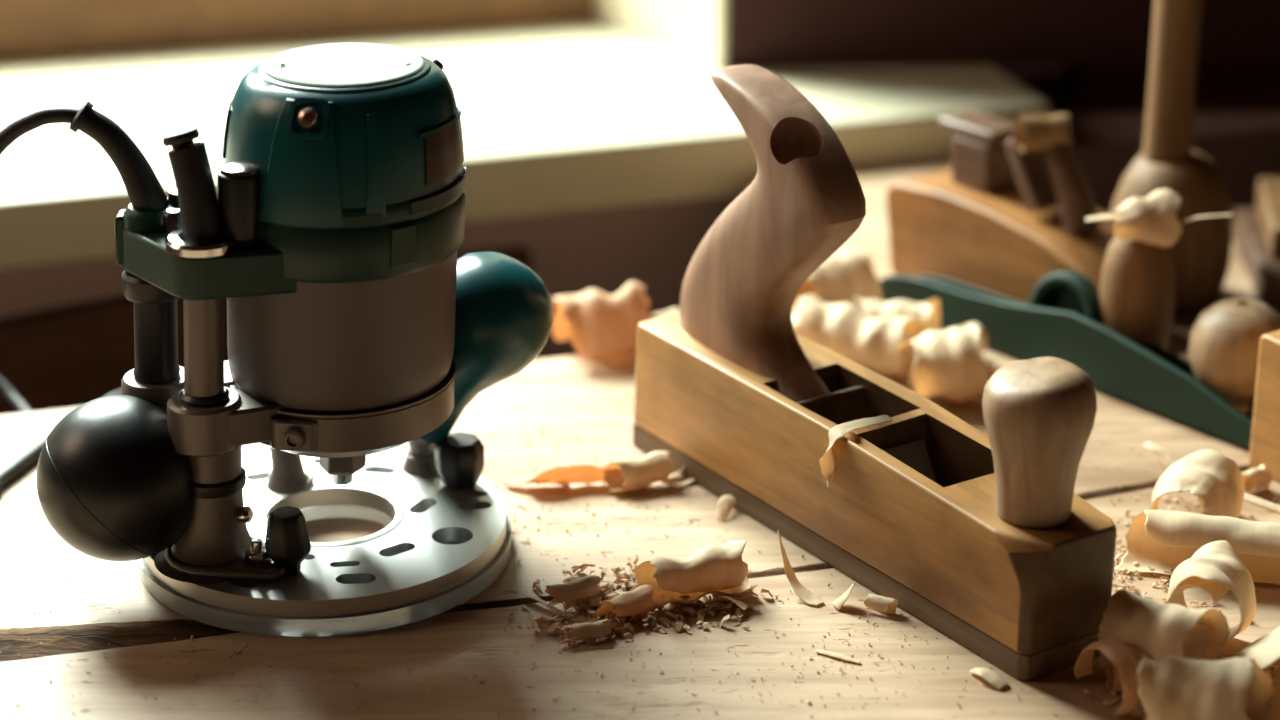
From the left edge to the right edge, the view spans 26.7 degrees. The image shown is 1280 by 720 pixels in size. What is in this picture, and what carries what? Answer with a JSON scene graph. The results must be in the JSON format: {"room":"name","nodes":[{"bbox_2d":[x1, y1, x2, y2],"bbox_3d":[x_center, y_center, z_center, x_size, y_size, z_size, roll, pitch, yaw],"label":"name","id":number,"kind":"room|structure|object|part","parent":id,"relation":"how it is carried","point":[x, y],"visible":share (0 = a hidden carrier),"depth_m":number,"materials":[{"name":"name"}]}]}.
{"room":"woodworking shop","nodes":[
{"label":"woodworking shop","id":0,"kind":"room"},
{"bbox_2d":[0,71,1279,359],"bbox_3d":[-0.229,0.234,1.864,2.766,0.749,0.170,-7,23,-16],"label":"wall","id":1,"kind":"structure","parent":0,"point":[653,246],"depth_m":1.73,"materials":[{"name":"brown paint"}]},
{"bbox_2d":[0,246,531,414],"bbox_3d":[-0.366,0.300,1.738,0.620,0.720,0.018,-7,23,-16],"label":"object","id":2,"kind":"structure","parent":1,"relation":"attached to","point":[72,355],"depth_m":1.62,"materials":[{"name":"brown wood"}]},
{"bbox_2d":[0,21,1049,268],"bbox_3d":[-0.708,-0.152,1.766,1.886,0.041,0.620,-7,23,-16],"label":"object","id":3,"kind":"structure","parent":1,"relation":"attached to","point":[582,115],"depth_m":1.73,"materials":[{"name":"paint"}]},
{"bbox_2d":[727,0,1279,68],"bbox_3d":[0.586,-1.076,1.771,1.338,1.670,0.499,-1,22,-3],"label":"wall","id":4,"kind":"structure","parent":0,"point":[767,34],"depth_m":1.82,"materials":[{"name":"red"}]},
{"bbox_2d":[594,0,727,69],"bbox_3d":[-0.013,-1.010,1.606,0.006,1.670,0.255,-14,26,-30],"label":"window","id":5,"kind":"structure","parent":4,"relation":"attached to","point":[695,30],"depth_m":1.85,"materials":[{"name":"beige glass"}]},
{"bbox_2d":[1063,61,1279,111],"bbox_3d":[0.850,0.148,2.025,1.100,0.790,0.050,0,22,0],"label":"wall","id":6,"kind":"structure","parent":0,"point":[1231,86],"depth_m":1.86,"materials":[{"name":"red"}]},
{"bbox_3d":[0.000,0.942,1.130,3.200,0.020,3.200,0,22,0],"label":"floor","id":7,"kind":"structure","parent":0,"visible":0},
{"bbox_2d":[0,160,1279,719],"bbox_3d":[0.165,0.448,1.313,1.570,0.761,1.206,0,22,0],"label":"workbench","id":8,"kind":"object","parent":7,"relation":"on","point":[80,626],"visible":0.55,"depth_m":1.13,"materials":[{"name":"brown wood"}]},
{"bbox_2d":[0,42,553,636],"bbox_3d":[-0.213,-0.033,1.228,0.355,0.251,0.296,3,22,7],"label":"router","id":9,"kind":"object","parent":8,"relation":"on","point":[331,234],"visible":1,"depth_m":1.12,"materials":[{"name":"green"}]},
{"bbox_3d":[-0.318,-0.034,1.252,0.177,0.235,0.295,0,22,0],"label":"power cord","id":10,"kind":"part","parent":9,"relation":"part of","materials":[{"name":"black rubber"}]},
{"bbox_2d":[123,198,179,232],"bbox_3d":[-0.203,-0.061,1.127,0.026,0.008,0.026,0,22,0],"label":"socket","id":11,"kind":"object","parent":9,"relation":"attached to","point":[142,215],"depth_m":1.12,"materials":[{"name":"teal plastic"}]},
{"bbox_2d":[168,142,204,154],"bbox_3d":[-0.184,-0.086,1.094,0.015,0.006,0.015,0,22,0],"label":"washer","id":12,"kind":"object","parent":9,"relation":"in","point":[179,148],"depth_m":1.09,"materials":[{"name":"black metal"}]},
{"bbox_3d":[-0.186,0.013,1.167,0.073,0.015,0.028,-10,24,-24],"label":"carriage arm","id":13,"kind":"part","parent":9,"relation":"part of","materials":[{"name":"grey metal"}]},
{"bbox_3d":[-0.163,-0.062,1.102,0.022,0.032,0.020,0,22,0],"label":"adjusting knob","id":14,"kind":"part","parent":9,"relation":"part of","materials":[{"name":"black plastic"}]},
{"bbox_3d":[-0.168,0.024,1.135,0.059,0.016,0.027,-6,23,-14],"label":"carriage arm","id":15,"kind":"part","parent":9,"relation":"part of","materials":[{"name":"grey metal"}]},
{"bbox_3d":[-0.136,-0.079,1.087,0.035,0.050,0.014,5,22,13],"label":"panel","id":16,"kind":"part","parent":9,"relation":"part of","materials":[{"name":"teal plastic"}]},
{"bbox_3d":[-0.140,0.073,1.195,0.161,0.008,0.161,0,22,0],"label":"plate","id":17,"kind":"part","parent":9,"relation":"part of","materials":[{"name":"grey metal"}]},
{"bbox_3d":[-0.094,0.027,1.217,0.025,0.024,0.020,0,22,0],"label":"grip stem","id":18,"kind":"part","parent":9,"relation":"part of","materials":[{"name":"teal plastic"}]},
{"bbox_2d":[504,478,569,486],"bbox_3d":[-0.048,0.057,1.261,0.031,0.005,0.008,-1,22,-4],"label":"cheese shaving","id":19,"kind":"object","parent":8,"relation":"on","point":[507,483],"visible":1,"depth_m":1.26,"materials":[{"name":"wood"}]},
{"bbox_2d":[517,590,563,615],"bbox_3d":[-0.043,0.103,1.149,0.027,0.003,0.004,20,29,40],"label":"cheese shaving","id":20,"kind":"object","parent":8,"relation":"on","point":[555,610],"visible":1,"depth_m":1.15,"materials":[{"name":"beige wood"}]},
{"bbox_2d":[525,465,620,483],"bbox_3d":[-0.027,0.054,1.260,0.053,0.012,0.008,-5,22,-13],"label":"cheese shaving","id":21,"kind":"object","parent":8,"relation":"on","point":[586,474],"visible":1,"depth_m":1.26,"materials":[{"name":"orange wood"}]},
{"bbox_2d":[563,619,615,640],"bbox_3d":[-0.021,0.112,1.119,0.024,0.009,0.009,-4,22,-11],"label":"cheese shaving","id":22,"kind":"object","parent":8,"relation":"on","point":[602,628],"visible":1,"depth_m":1.12,"materials":[{"name":"beige wood"}]},
{"bbox_2d":[552,281,648,355],"bbox_3d":[-0.019,-0.022,1.413,0.053,0.038,0.041,-3,22,-7],"label":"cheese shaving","id":23,"kind":"object","parent":8,"relation":"on","point":[596,322],"visible":0.98,"depth_m":1.40,"materials":[{"name":"wood"}]},
{"bbox_2d":[595,585,659,616],"bbox_3d":[-0.006,0.103,1.134,0.028,0.013,0.014,-18,28,-38],"label":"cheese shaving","id":24,"kind":"object","parent":8,"relation":"on","point":[638,601],"visible":1,"depth_m":1.13,"materials":[{"name":"beige wood"}]},
{"bbox_2d":[0,376,1261,719],"bbox_3d":[-0.055,0.076,1.217,0.764,0.002,0.423,0,22,0],"label":"sawdust","id":25,"kind":"object","parent":8,"relation":"on","point":[542,430],"visible":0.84,"depth_m":1.12,"materials":[{"name":"brown wood"}]},
{"bbox_2d":[603,451,676,491],"bbox_3d":[0.000,0.052,1.260,0.033,0.016,0.016,-8,23,-19],"label":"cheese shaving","id":26,"kind":"object","parent":8,"relation":"on","point":[636,473],"visible":1,"depth_m":1.26,"materials":[{"name":"beige wood"}]},
{"bbox_2d":[504,555,778,645],"bbox_3d":[-0.003,0.104,1.142,0.100,0.007,0.086,12,25,28],"label":"sawdust","id":27,"kind":"object","parent":8,"relation":"on","point":[555,627],"visible":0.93,"depth_m":1.14},
{"bbox_2d":[545,575,601,605],"bbox_3d":[-0.027,0.098,1.148,0.027,0.013,0.011,-11,24,-26],"label":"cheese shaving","id":28,"kind":"object","parent":27,"relation":"on","point":[586,586],"visible":1,"depth_m":1.14,"materials":[{"name":"brown wood"}]},
{"bbox_2d":[641,308,679,321],"bbox_3d":[0.007,-0.017,1.428,0.029,0.018,0.020,-8,23,-19],"label":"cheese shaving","id":29,"kind":"object","parent":8,"relation":"on","point":[674,310],"visible":0.22,"depth_m":1.42,"materials":[{"name":"beige wood"}]},
{"bbox_2d":[668,465,685,477],"bbox_3d":[0.018,0.044,1.268,0.020,0.023,0.006,-13,25,-30],"label":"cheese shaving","id":30,"kind":"object","parent":8,"relation":"on","point":[685,465],"visible":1,"depth_m":1.27,"materials":[{"name":"beige wood"}]},
{"bbox_2d":[676,478,694,486],"bbox_3d":[0.026,0.055,1.268,0.022,0.004,0.004,-18,28,-37],"label":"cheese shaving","id":31,"kind":"object","parent":8,"relation":"on","point":[691,479],"visible":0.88,"depth_m":1.26,"materials":[{"name":"beige wood"}]},
{"bbox_2d":[632,540,757,606],"bbox_3d":[0.024,0.092,1.151,0.055,0.023,0.023,-9,24,-22],"label":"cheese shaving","id":32,"kind":"object","parent":8,"relation":"on","point":[711,569],"visible":1,"depth_m":1.15,"materials":[{"name":"beige wood"}]},
{"bbox_2d":[701,596,748,610],"bbox_3d":[0.036,0.102,1.143,0.020,0.008,0.009,4,22,9],"label":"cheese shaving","id":33,"kind":"object","parent":8,"relation":"on","point":[742,605],"visible":1,"depth_m":1.14,"materials":[{"name":"wood"}]},
{"bbox_2d":[717,495,736,520],"bbox_3d":[0.041,0.066,1.237,0.007,0.006,0.025,8,23,19],"label":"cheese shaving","id":34,"kind":"object","parent":8,"relation":"on","point":[725,504],"visible":1,"depth_m":1.23,"materials":[{"name":"beige wood"}]},
{"bbox_2d":[777,530,823,605],"bbox_3d":[0.066,0.089,1.157,0.009,0.022,0.034,-16,27,-34],"label":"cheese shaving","id":35,"kind":"object","parent":8,"relation":"on","point":[801,591],"visible":1,"depth_m":1.16,"materials":[{"name":"beige wood"}]},
{"bbox_2d":[791,293,835,328],"bbox_3d":[0.090,-0.017,1.417,0.030,0.026,0.037,8,23,19],"label":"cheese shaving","id":36,"kind":"object","parent":8,"relation":"on","point":[795,316],"visible":0.16,"depth_m":1.42,"materials":[{"name":"beige wood"}]},
{"bbox_2d":[791,249,881,314],"bbox_3d":[0.100,-0.037,1.447,0.050,0.041,0.041,-15,26,-32],"label":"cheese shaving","id":37,"kind":"object","parent":8,"relation":"on","point":[847,274],"visible":0.44,"depth_m":1.44,"materials":[{"name":"beige wood"}]},
{"bbox_2d":[815,649,860,663],"bbox_3d":[0.081,0.121,1.105,0.020,0.001,0.004,12,25,28],"label":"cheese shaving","id":38,"kind":"object","parent":8,"relation":"on","point":[832,654],"visible":1,"depth_m":1.10,"materials":[{"name":"beige wood"}]},
{"bbox_2d":[832,583,854,609],"bbox_3d":[0.087,0.100,1.147,0.011,0.010,0.009,-8,23,-18],"label":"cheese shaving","id":39,"kind":"object","parent":8,"relation":"on","point":[838,603],"visible":1,"depth_m":1.15,"materials":[{"name":"beige wood"}]},
{"bbox_2d":[794,295,930,375],"bbox_3d":[0.114,-0.011,1.390,0.069,0.036,0.039,13,25,29],"label":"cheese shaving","id":40,"kind":"object","parent":8,"relation":"on","point":[848,330],"visible":0.84,"depth_m":1.38,"materials":[{"name":"beige wood"}]},
{"bbox_2d":[633,64,1116,680],"bbox_3d":[0.098,-0.011,1.175,0.059,0.196,0.288,-14,26,-31],"label":"plane","id":41,"kind":"object","parent":8,"relation":"on","point":[989,542],"visible":0.98,"depth_m":1.17,"materials":[{"name":"brown wood"}]},
{"bbox_3d":[0.057,-0.052,1.222,0.034,0.154,0.119,-14,26,-31],"label":"horn handle","id":42,"kind":"part","parent":41,"relation":"part of","materials":[{"name":"brown wood"}]},
{"bbox_2d":[819,415,892,487],"bbox_3d":[0.093,0.041,1.166,0.034,0.029,0.010,-9,24,-22],"label":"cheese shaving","id":43,"kind":"object","parent":41,"relation":"on","point":[827,463],"visible":1,"depth_m":1.16,"materials":[{"name":"beige wood"}]},
{"bbox_3d":[0.159,0.032,1.083,0.045,0.063,0.045,-14,26,-31],"label":"knob","id":44,"kind":"part","parent":41,"relation":"part of","materials":[{"name":"brown wood"}]},
{"bbox_2d":[864,594,897,615],"bbox_3d":[0.102,0.103,1.143,0.015,0.007,0.007,13,25,29],"label":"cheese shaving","id":45,"kind":"object","parent":8,"relation":"on","point":[879,603],"visible":1,"depth_m":1.14,"materials":[{"name":"beige wood"}]},
{"bbox_2d":[853,297,940,330],"bbox_3d":[0.133,-0.019,1.418,0.045,0.029,0.032,6,22,14],"label":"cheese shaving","id":46,"kind":"object","parent":8,"relation":"on","point":[929,311],"visible":0.48,"depth_m":1.41,"materials":[{"name":"beige wood"}]},
{"bbox_2d":[897,323,987,401],"bbox_3d":[0.150,0.002,1.355,0.040,0.038,0.043,-3,22,-6],"label":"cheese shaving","id":47,"kind":"object","parent":8,"relation":"on","point":[948,364],"visible":0.94,"depth_m":1.34,"materials":[{"name":"beige wood"}]},
{"bbox_2d":[961,323,986,354],"bbox_3d":[0.174,-0.011,1.413,0.007,0.018,0.018,-14,26,-32],"label":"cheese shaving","id":48,"kind":"object","parent":8,"relation":"on","point":[983,338],"visible":0.43,"depth_m":1.41,"materials":[{"name":"beige wood"}]},
{"bbox_2d":[969,667,1009,688],"bbox_3d":[0.140,0.127,1.087,0.009,0.004,0.019,-16,27,-35],"label":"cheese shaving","id":49,"kind":"object","parent":8,"relation":"on","point":[989,675],"visible":1,"depth_m":1.08,"materials":[{"name":"beige wood"}]},
{"bbox_2d":[982,364,1005,393],"bbox_3d":[0.175,0.009,1.363,0.027,0.018,0.019,12,25,28],"label":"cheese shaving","id":50,"kind":"object","parent":8,"relation":"on","point":[991,369],"visible":0.23,"depth_m":1.36,"materials":[{"name":"beige wood"}]},
{"bbox_2d":[886,110,1117,304],"bbox_3d":[0.212,-0.080,1.477,0.060,0.098,0.165,-16,27,-35],"label":"plane","id":51,"kind":"object","parent":8,"relation":"on","point":[1003,219],"visible":0.82,"depth_m":1.47,"materials":[{"name":"brown wood"}]},
{"bbox_3d":[0.188,-0.115,1.497,0.026,0.036,0.044,-16,27,-35],"label":"block handle","id":52,"kind":"part","parent":51,"relation":"part of","materials":[{"name":"brown wood"}]},
{"bbox_2d":[1012,114,1070,151],"bbox_3d":[0.215,-0.122,1.446,0.029,0.020,0.021,-6,22,-14],"label":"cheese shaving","id":53,"kind":"object","parent":51,"relation":"on","point":[1032,133],"visible":1,"depth_m":1.44,"materials":[{"name":"brown wood"}]},
{"bbox_2d":[879,235,1279,448],"bbox_3d":[0.234,-0.035,1.390,0.052,0.081,0.270,-17,27,-36],"label":"plane","id":54,"kind":"object","parent":8,"relation":"on","point":[1118,334],"visible":0.93,"depth_m":1.35,"materials":[{"name":"green metal"}]},
{"bbox_3d":[0.253,-0.031,1.372,0.038,0.076,0.038,-17,27,-36],"label":"handle","id":55,"kind":"part","parent":54,"relation":"part of","materials":[{"name":"brown wood"}]},
{"bbox_2d":[1113,189,1181,246],"bbox_3d":[0.251,-0.070,1.347,0.037,0.029,0.024,-3,22,-8],"label":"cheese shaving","id":56,"kind":"object","parent":54,"relation":"on","point":[1152,219],"visible":1,"depth_m":1.34,"materials":[{"name":"beige wood"}]},
{"bbox_2d":[1086,214,1232,223],"bbox_3d":[0.258,-0.068,1.343,0.072,0.010,0.011,2,22,5],"label":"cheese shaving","id":57,"kind":"object","parent":54,"relation":"on","point":[1108,216],"visible":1,"depth_m":1.34,"materials":[{"name":"beige wood"}]},
{"bbox_3d":[0.294,-0.002,1.326,0.049,0.056,0.049,-17,27,-36],"label":"knob","id":58,"kind":"part","parent":54,"relation":"part of","materials":[{"name":"brown wood"}]},
{"bbox_2d":[1074,637,1139,715],"bbox_3d":[0.184,0.124,1.064,0.012,0.028,0.032,-11,24,-26],"label":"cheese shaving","id":59,"kind":"object","parent":8,"relation":"on","point":[1115,650],"visible":1,"depth_m":1.05,"materials":[{"name":"brown wood"}]},
{"bbox_2d":[1100,644,1154,691],"bbox_3d":[0.195,0.122,1.079,0.021,0.019,0.021,-2,22,-5],"label":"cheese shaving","id":60,"kind":"object","parent":8,"relation":"on","point":[1113,672],"visible":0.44,"depth_m":1.07,"materials":[{"name":"brown wood"}]},
{"bbox_2d":[1097,590,1229,660],"bbox_3d":[0.208,0.111,1.085,0.049,0.035,0.033,16,27,35],"label":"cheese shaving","id":61,"kind":"object","parent":8,"relation":"on","point":[1160,629],"visible":0.76,"depth_m":1.08,"materials":[{"name":"beige wood"}]},
{"bbox_2d":[1053,476,1279,719],"bbox_3d":[0.231,0.095,1.168,0.095,0.004,0.268,4,22,10],"label":"sawdust","id":62,"kind":"object","parent":8,"relation":"on","point":[1275,498],"visible":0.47,"depth_m":1.17},
{"bbox_2d":[1111,0,1232,312],"bbox_3d":[0.291,-0.150,1.453,0.068,0.248,0.068,0,22,0],"label":"mallet","id":63,"kind":"object","parent":8,"relation":"on","point":[1167,160],"visible":0.74,"depth_m":1.45,"materials":[{"name":"brown wood"}]},
{"bbox_3d":[0.286,-0.189,1.438,0.027,0.166,0.027,0,22,0],"label":"handle","id":64,"kind":"part","parent":63,"relation":"part of","materials":[{"name":"brown wood"}]},
{"bbox_2d":[1114,510,1279,584],"bbox_3d":[0.260,0.081,1.170,0.104,0.028,0.028,5,22,13],"label":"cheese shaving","id":65,"kind":"object","parent":8,"relation":"on","point":[1160,540],"visible":0.83,"depth_m":1.17,"materials":[{"name":"beige wood"}]},
{"bbox_2d":[1149,450,1244,517],"bbox_3d":[0.243,0.064,1.201,0.041,0.036,0.047,11,24,26],"label":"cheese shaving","id":66,"kind":"object","parent":8,"relation":"on","point":[1216,478],"visible":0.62,"depth_m":1.20,"materials":[{"name":"beige wood"}]},
{"bbox_2d":[1197,496,1204,510],"bbox_3d":[0.263,0.066,1.235,0.017,0.009,0.009,4,22,11],"label":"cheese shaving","id":67,"kind":"object","parent":8,"relation":"on","point":[1199,499],"visible":0.07,"depth_m":1.23,"materials":[{"name":"beige wood"}]},
{"bbox_2d":[1137,655,1272,719],"bbox_3d":[0.217,0.129,1.043,0.050,0.033,0.034,9,24,22],"label":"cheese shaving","id":68,"kind":"object","parent":8,"relation":"on","point":[1171,687],"visible":1,"depth_m":1.03,"materials":[{"name":"beige wood"}]},
{"bbox_2d":[1166,540,1255,643],"bbox_3d":[0.234,0.099,1.109,0.034,0.040,0.039,10,24,23],"label":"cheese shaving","id":69,"kind":"object","parent":8,"relation":"on","point":[1216,568],"visible":0.82,"depth_m":1.10,"materials":[{"name":"beige wood"}]},
{"bbox_2d":[1142,441,1279,513],"bbox_3d":[0.273,0.060,1.227,0.101,0.023,0.016,15,26,34],"label":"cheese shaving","id":70,"kind":"object","parent":8,"relation":"on","point":[1164,453],"visible":0.62,"depth_m":1.24,"materials":[{"name":"beige wood"}]},
{"bbox_2d":[1232,626,1279,668],"bbox_3d":[0.256,0.114,1.078,0.101,0.035,0.044,-8,23,-19],"label":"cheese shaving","id":71,"kind":"object","parent":8,"relation":"on","point":[1265,650],"visible":0.3,"depth_m":1.06,"materials":[{"name":"beige wood"}]},
{"bbox_2d":[1233,208,1279,309],"bbox_3d":[0.436,-0.056,1.524,0.184,0.020,0.120,1,22,4],"label":"board","id":72,"kind":"object","parent":8,"relation":"on","point":[1263,271],"visible":0.74,"depth_m":1.51,"materials":[{"name":"brown wood"}]},
{"bbox_2d":[1256,177,1279,258],"bbox_3d":[0.443,-0.077,1.525,0.178,0.018,0.095,3,22,7],"label":"board","id":73,"kind":"object","parent":72,"relation":"on","point":[1268,188],"visible":1,"depth_m":1.53,"materials":[{"name":"brown wood"}]},
{"bbox_2d":[1242,465,1272,492],"bbox_3d":[0.286,0.055,1.256,0.019,0.012,0.012,-17,28,-37],"label":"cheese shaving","id":74,"kind":"object","parent":8,"relation":"on","point":[1255,479],"visible":0.85,"depth_m":1.25,"materials":[{"name":"beige wood"}]},
{"bbox_2d":[1249,330,1279,480],"bbox_3d":[0.347,0.038,1.222,0.040,0.069,0.150,-14,26,-31],"label":"wooden block","id":75,"kind":"object","parent":8,"relation":"on","point":[1265,436],"visible":1,"depth_m":1.26,"materials":[{"name":"brown wood"}]},
{"bbox_3d":[-0.851,-1.551,1.290,1.688,0.430,0.631,0,22,0],"label":"wall","id":76,"kind":"structure","parent":0,"visible":0},
{"bbox_2d":[0,0,594,60],"bbox_3d":[-0.696,-0.762,1.566,1.374,1.240,0.050,-6,22,-14],"label":"window","id":77,"kind":"structure","parent":76,"relation":"in","point":[29,29],"depth_m":1.87,"materials":[{"name":"clear glass"}]}
]}

